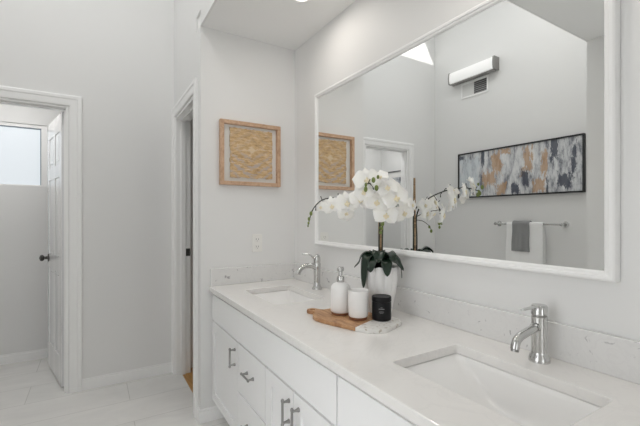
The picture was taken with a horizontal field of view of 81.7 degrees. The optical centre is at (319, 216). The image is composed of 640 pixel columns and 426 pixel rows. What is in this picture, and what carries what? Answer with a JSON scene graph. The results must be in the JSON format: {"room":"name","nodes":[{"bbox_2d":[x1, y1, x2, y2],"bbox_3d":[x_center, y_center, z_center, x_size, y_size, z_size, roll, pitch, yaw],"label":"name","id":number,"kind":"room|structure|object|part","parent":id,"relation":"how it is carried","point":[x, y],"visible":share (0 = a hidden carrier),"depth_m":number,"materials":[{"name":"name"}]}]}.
{"room":"bathroom","nodes":[
{"label":"bathroom","id":0,"kind":"room"},
{"bbox_2d":[0,104,63,354],"bbox_3d":[-2.498,0.046,3.345,1.780,2.428,0.110,0,0,-31],"label":"wall","id":1,"kind":"structure","parent":0,"point":[23,209],"depth_m":3.22,"materials":[{"name":"white paint"}]},
{"bbox_2d":[0,121,46,186],"bbox_3d":[-2.651,-0.542,3.230,0.438,0.545,0.048,0,0,-31],"label":"window","id":2,"kind":"structure","parent":1,"relation":"in","point":[23,147],"depth_m":3.25,"materials":[{"name":"glass"}]},
{"bbox_2d":[0,348,47,364],"bbox_3d":[-2.300,1.218,2.934,1.470,0.084,0.799,0,0,-31],"label":"baseboard","id":3,"kind":"structure","parent":1,"relation":"attached to","point":[5,359],"depth_m":3.22,"materials":[{"name":"white paint"}]},
{"bbox_2d":[0,0,173,392],"bbox_3d":[-1.995,-0.640,2.588,2.039,3.800,0.110,0,0,-31],"label":"wall","id":4,"kind":"structure","parent":0,"point":[117,56],"depth_m":2.80,"materials":[{"name":"white paint"}]},
{"bbox_2d":[0,85,81,393],"bbox_3d":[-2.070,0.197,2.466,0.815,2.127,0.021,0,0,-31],"label":"trim","id":5,"kind":"structure","parent":4,"relation":"attached to","point":[74,103],"depth_m":2.65,"materials":[{"name":"white paint"}]},
{"bbox_2d":[39,112,63,386],"bbox_3d":[-2.110,0.239,2.925,0.164,2.018,0.618,0,0,-39],"label":"door","id":6,"kind":"structure","parent":4,"relation":"in","point":[55,257],"depth_m":2.83,"materials":[{"name":"white paint"}]},
{"bbox_3d":[-2.263,0.342,3.117,0.164,0.061,0.061,0,0,-44],"label":"knob","id":7,"kind":"part","parent":6,"relation":"part of","materials":[{"name":"brown metal"}]},
{"bbox_3d":[-2.094,0.200,2.942,0.031,1.624,0.376,0,0,-44],"label":"raised panel","id":8,"kind":"part","parent":6,"relation":"part of","materials":[{"name":"white paint"}]},
{"bbox_2d":[82,362,171,390],"bbox_3d":[-1.963,1.218,2.535,1.819,0.084,0.013,0,0,-31],"label":"baseboard","id":9,"kind":"structure","parent":4,"relation":"attached to","point":[164,368],"depth_m":2.82,"materials":[{"name":"white paint"}]},
{"bbox_2d":[0,358,228,425],"bbox_3d":[-0.588,1.285,1.107,3.350,0.050,5.902,0,0,-31],"label":"floor","id":10,"kind":"structure","parent":0,"point":[31,394],"depth_m":2.52,"materials":[{"name":"tile"}]},
{"bbox_2d":[212,294,416,425],"bbox_3d":[0.136,0.859,1.493,0.618,0.800,2.207,0,0,-31],"label":"vanity cabinet","id":11,"kind":"object","parent":10,"relation":"on","point":[259,378],"visible":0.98,"depth_m":1.50,"materials":[{"name":"white paint"}]},
{"bbox_3d":[-0.531,0.878,2.075,0.020,0.480,0.470,0,0,-31],"label":"door","id":12,"kind":"part","parent":11,"relation":"part of","materials":[{"name":"white paint"}]},
{"bbox_3d":[-0.451,0.720,1.893,0.034,0.100,0.017,0,0,-31],"label":"handle","id":13,"kind":"part","parent":11,"relation":"part of","materials":[{"name":"silver metal"}]},
{"bbox_3d":[-0.337,0.738,1.707,0.034,0.017,0.100,0,0,-31],"label":"handle","id":14,"kind":"part","parent":11,"relation":"part of","materials":[{"name":"silver metal"}]},
{"bbox_3d":[-0.315,1.000,1.720,0.020,0.237,0.349,0,0,-31],"label":"drawer","id":15,"kind":"part","parent":11,"relation":"part of","materials":[{"name":"white paint"}]},
{"bbox_3d":[-0.315,0.756,1.720,0.020,0.237,0.349,0,0,-31],"label":"drawer","id":16,"kind":"part","parent":11,"relation":"part of","materials":[{"name":"white paint"}]},
{"bbox_3d":[-0.155,0.878,1.460,0.020,0.480,0.250,0,0,-31],"label":"door","id":17,"kind":"part","parent":11,"relation":"part of","materials":[{"name":"white paint"}]},
{"bbox_3d":[-0.129,0.720,1.365,0.034,0.100,0.017,0,0,-31],"label":"handle","id":18,"kind":"part","parent":11,"relation":"part of","materials":[{"name":"silver metal"}]},
{"bbox_3d":[-0.089,0.720,1.300,0.034,0.100,0.017,0,0,-31],"label":"handle","id":19,"kind":"part","parent":11,"relation":"part of","materials":[{"name":"silver metal"}]},
{"bbox_3d":[-0.021,0.878,1.240,0.020,0.480,0.252,0,0,-31],"label":"door","id":20,"kind":"part","parent":11,"relation":"part of","materials":[{"name":"white paint"}]},
{"bbox_2d":[209,278,639,425],"bbox_3d":[0.149,0.443,1.490,0.600,0.030,2.228,0,0,-31],"label":"countertop","id":21,"kind":"structure","parent":11,"relation":"on","point":[376,364],"depth_m":1.11,"materials":[{"name":"stone"}]},
{"bbox_2d":[254,290,313,304],"bbox_3d":[-0.207,0.529,2.059,0.324,0.140,0.470,0,0,-31],"label":"undermount sink","id":22,"kind":"object","parent":21,"relation":"in","point":[285,296],"visible":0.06,"depth_m":2.23,"materials":[{"name":"white ceramic"}]},
{"bbox_2d":[295,253,321,289],"bbox_3d":[-0.066,0.320,2.168,0.175,0.217,0.060,0,0,-31],"label":"faucet","id":23,"kind":"object","parent":21,"relation":"on","point":[316,266],"visible":1,"depth_m":2.18,"materials":[{"name":"silver metal"}]},
{"bbox_3d":[-0.081,0.303,2.159,0.142,0.064,0.031,0,0,-31],"label":"spout","id":24,"kind":"part","parent":23,"relation":"part of","materials":[{"name":"silver metal"}]},
{"bbox_3d":[-0.017,0.246,2.198,0.041,0.049,0.041,0,0,-31],"label":"handle","id":25,"kind":"part","parent":23,"relation":"part of","materials":[{"name":"silver metal"}]},
{"bbox_2d":[307,308,400,333],"bbox_3d":[0.115,0.420,1.539,0.423,0.015,0.225,0,0,37],"label":"serving board","id":26,"kind":"object","parent":21,"relation":"on","point":[325,316],"visible":0.84,"depth_m":1.45,"materials":[{"name":"wood"}]},
{"bbox_2d":[331,266,349,315],"bbox_3d":[0.088,0.313,1.576,0.085,0.200,0.085,0,0,-31],"label":"soap dispenser","id":27,"kind":"object","parent":26,"relation":"on","point":[339,289],"visible":0.93,"depth_m":1.54,"materials":[{"name":"white ceramic"}]},
{"bbox_2d":[331,282,349,312],"bbox_3d":[0.088,0.339,1.576,0.085,0.125,0.085,0,0,-31],"label":"bottle","id":28,"kind":"object","parent":27,"relation":"attached to","point":[339,290],"depth_m":1.54,"materials":[{"name":"white ceramic"}]},
{"bbox_2d":[348,288,368,320],"bbox_3d":[0.155,0.355,1.500,0.086,0.116,0.086,0,0,-31],"label":"tumbler","id":29,"kind":"object","parent":26,"relation":"on","point":[357,297],"visible":1,"depth_m":1.47,"materials":[{"name":"white ceramic"}]},
{"bbox_2d":[372,294,390,321],"bbox_3d":[0.248,0.365,1.490,0.078,0.095,0.078,0,0,-31],"label":"candle","id":30,"kind":"object","parent":26,"relation":"on","point":[381,303],"visible":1,"depth_m":1.46,"materials":[{"name":"black glass"}]},
{"bbox_3d":[0.248,0.328,1.490,0.078,0.021,0.078,0,0,-31],"label":"lid","id":31,"kind":"part","parent":30,"relation":"part of","materials":[{"name":"black glass"}]},
{"bbox_2d":[307,168,415,312],"bbox_3d":[0.203,0.121,1.535,0.410,0.615,0.330,0,0,-31],"label":"potted orchid","id":32,"kind":"object","parent":21,"relation":"on","point":[379,275],"visible":0.97,"depth_m":1.55,"materials":[{"name":"white plant"}]},
{"bbox_3d":[0.005,-0.048,1.576,0.063,0.048,0.013,0,9,20],"label":"flower","id":33,"kind":"part","parent":32,"relation":"part of","materials":[{"name":"white plant"}]},
{"bbox_3d":[0.050,-0.054,1.573,0.094,0.072,0.019,-12,4,9],"label":"flower","id":34,"kind":"part","parent":32,"relation":"part of","materials":[{"name":"white plant"}]},
{"bbox_3d":[0.108,-0.008,1.581,0.081,0.062,0.017,17,32,-16],"label":"flower","id":35,"kind":"part","parent":32,"relation":"part of","materials":[{"name":"white plant"}]},
{"bbox_3d":[0.114,0.075,1.597,0.341,0.327,0.014,0,0,-13],"label":"stem","id":36,"kind":"part","parent":32,"relation":"part of","materials":[{"name":"green plant"}]},
{"bbox_3d":[0.112,-0.069,1.569,0.114,0.087,0.023,-10,0,-2],"label":"flower","id":37,"kind":"part","parent":32,"relation":"part of","materials":[{"name":"white plant"}]},
{"bbox_3d":[0.170,-0.079,1.565,0.102,0.078,0.021,14,-12,-10],"label":"flower","id":38,"kind":"part","parent":32,"relation":"part of","materials":[{"name":"white plant"}]},
{"bbox_3d":[0.167,-0.103,1.424,0.092,0.070,0.019,-28,-8,28],"label":"flower","id":39,"kind":"part","parent":32,"relation":"part of","materials":[{"name":"white plant"}]},
{"bbox_3d":[0.175,-0.147,1.390,0.110,0.084,0.022,-8,-6,2],"label":"flower","id":40,"kind":"part","parent":32,"relation":"part of","materials":[{"name":"white plant"}]},
{"bbox_3d":[0.243,0.052,1.487,0.065,0.373,0.282,0,0,19],"label":"stem","id":41,"kind":"part","parent":32,"relation":"part of","materials":[{"name":"green plant"}]},
{"bbox_3d":[0.229,-0.069,1.478,0.110,0.084,0.022,10,7,5],"label":"flower","id":42,"kind":"part","parent":32,"relation":"part of","materials":[{"name":"white plant"}]},
{"bbox_3d":[0.221,-0.152,1.391,0.076,0.058,0.016,-24,-31,-3],"label":"flower","id":43,"kind":"part","parent":32,"relation":"part of","materials":[{"name":"white plant"}]},
{"bbox_3d":[0.270,-0.018,1.507,0.112,0.086,0.023,6,9,2],"label":"flower","id":44,"kind":"part","parent":32,"relation":"part of","materials":[{"name":"white plant"}]},
{"bbox_3d":[0.255,-0.120,1.416,0.092,0.070,0.019,-12,-3,0],"label":"flower","id":45,"kind":"part","parent":32,"relation":"part of","materials":[{"name":"white plant"}]},
{"bbox_3d":[0.296,-0.084,1.459,0.114,0.087,0.023,-14,-3,-7],"label":"flower","id":46,"kind":"part","parent":32,"relation":"part of","materials":[{"name":"white plant"}]},
{"bbox_3d":[0.351,-0.025,1.562,0.102,0.078,0.021,-20,10,-8],"label":"flower","id":47,"kind":"part","parent":32,"relation":"part of","materials":[{"name":"white plant"}]},
{"bbox_3d":[0.387,-0.056,1.563,0.015,0.056,0.073,-8,-21,44],"label":"flower","id":48,"kind":"part","parent":32,"relation":"part of","materials":[{"name":"white plant"}]},
{"bbox_2d":[405,353,600,425],"bbox_3d":[0.451,0.529,0.982,0.324,0.140,0.478,0,0,-31],"label":"undermount sink","id":49,"kind":"object","parent":21,"relation":"in","point":[525,402],"visible":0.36,"depth_m":1.08,"materials":[{"name":"white ceramic"}]},
{"bbox_2d":[510,303,550,364],"bbox_3d":[0.607,0.344,1.073,0.166,0.169,0.058,0,0,-31],"label":"faucet","id":50,"kind":"object","parent":21,"relation":"on","point":[538,328],"visible":1,"depth_m":1.08,"materials":[{"name":"silver metal"}]},
{"bbox_3d":[0.590,0.344,1.063,0.126,0.060,0.023,0,0,-31],"label":"spout","id":51,"kind":"part","parent":50,"relation":"part of","materials":[{"name":"silver metal"}]},
{"bbox_3d":[0.615,0.265,1.078,0.096,0.004,0.020,0,0,-31],"label":"lever","id":52,"kind":"part","parent":50,"relation":"part of","materials":[{"name":"silver metal"}]},
{"bbox_3d":[0.653,0.275,1.101,0.045,0.032,0.045,0,0,-31],"label":"handle","id":53,"kind":"part","parent":50,"relation":"part of","materials":[{"name":"silver metal"}]},
{"bbox_2d":[191,119,192,367],"bbox_3d":[-0.452,0.046,3.011,1.035,2.428,0.994,0,0,-31],"label":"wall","id":54,"kind":"structure","parent":0,"point":[192,119],"depth_m":3.09,"materials":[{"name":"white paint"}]},
{"bbox_2d":[174,0,216,116],"bbox_3d":[-0.615,-0.640,2.179,0.110,3.800,2.025,0,0,-31],"label":"wall","id":55,"kind":"structure","parent":0,"point":[187,13],"depth_m":2.63,"materials":[{"name":"white paint"}]},
{"bbox_2d":[176,97,192,374],"bbox_3d":[-0.934,0.235,2.702,0.112,2.050,0.652,0,0,-31],"label":"trim","id":56,"kind":"structure","parent":55,"relation":"attached to","point":[183,120],"depth_m":2.95,"materials":[{"name":"white paint"}]},
{"bbox_2d":[186,248,189,255],"bbox_3d":[-1.064,0.285,2.982,0.033,0.060,0.004,0,0,-31],"label":"strike plate","id":57,"kind":"object","parent":56,"relation":"attached to","point":[187,249],"depth_m":2.98,"materials":[{"name":"brown metal"}]},
{"bbox_2d":[171,78,197,417],"bbox_3d":[-0.987,0.194,2.664,0.021,2.133,0.808,0,0,-31],"label":"trim","id":58,"kind":"structure","parent":55,"relation":"attached to","point":[191,91],"depth_m":2.33,"materials":[{"name":"white paint"}]},
{"bbox_2d":[196,26,294,409],"bbox_3d":[-0.481,0.046,2.476,0.650,2.428,0.110,0,0,-31],"label":"wall","id":59,"kind":"structure","parent":0,"point":[240,78],"depth_m":2.37,"materials":[{"name":"white paint"}]},
{"bbox_2d":[196,404,223,423],"bbox_3d":[-0.689,1.218,2.322,0.158,0.084,0.090,0,0,-31],"label":"baseboard","id":60,"kind":"structure","parent":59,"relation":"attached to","point":[212,413],"depth_m":2.28,"materials":[{"name":"white paint"}]},
{"bbox_2d":[219,118,280,186],"bbox_3d":[-0.449,-0.406,2.410,0.410,0.408,0.034,0,0,-31],"label":"shadow box","id":61,"kind":"object","parent":59,"relation":"attached to","point":[249,153],"visible":1,"depth_m":2.40,"materials":[{"name":"brown wood"}]},
{"bbox_2d":[229,127,271,179],"bbox_3d":[-0.447,-0.410,2.417,0.294,0.323,0.005,0,0,-31],"label":"art","id":62,"kind":"object","parent":61,"relation":"attached to","point":[250,148],"depth_m":2.41},
{"bbox_2d":[210,263,293,285],"bbox_3d":[-0.430,0.375,2.432,0.575,0.107,0.016,0,0,-31],"label":"backsplash","id":63,"kind":"structure","parent":59,"relation":"attached to","point":[257,273],"depth_m":2.41,"materials":[{"name":"stone"}]},
{"bbox_2d":[252,234,261,251],"bbox_3d":[-0.415,0.173,2.446,0.070,0.118,0.009,0,0,-31],"label":"wall outlet","id":64,"kind":"object","parent":59,"relation":"attached to","point":[256,238],"visible":1,"depth_m":2.44,"materials":[{"name":"white plastic"}]},
{"bbox_2d":[198,0,355,49],"bbox_3d":[0.135,-1.218,0.503,1.854,0.100,4.119,0,0,-31],"label":"ceiling","id":65,"kind":"structure","parent":0,"point":[289,24],"depth_m":2.18,"materials":[{"name":"white paint"}]},
{"bbox_2d":[294,0,309,2],"bbox_3d":[-0.098,-1.164,1.946,0.124,0.007,0.124,0,0,-31],"label":"recessed light","id":66,"kind":"object","parent":65,"relation":"in","point":[301,1],"visible":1,"depth_m":1.99,"materials":[{"name":"white paint"}]},
{"bbox_2d":[295,0,639,340],"bbox_3d":[0.883,0.046,0.960,0.100,2.428,4.119,0,0,-31],"label":"wall","id":67,"kind":"structure","parent":0,"point":[365,32],"depth_m":1.49,"materials":[{"name":"white paint"}]},
{"bbox_2d":[314,0,619,282],"bbox_3d":[0.384,-0.294,1.651,0.033,0.936,1.564,0,0,-31],"label":"framed mirror","id":68,"kind":"object","parent":67,"relation":"attached to","point":[500,122],"visible":1,"depth_m":1.28,"materials":[{"name":"white metal"}]},
{"bbox_2d":[294,263,639,384],"bbox_3d":[0.398,0.375,1.642,0.016,0.107,2.228,0,0,-31],"label":"backsplash","id":69,"kind":"structure","parent":67,"relation":"attached to","point":[615,356],"depth_m":1.23,"materials":[{"name":"stone"}]}
]}

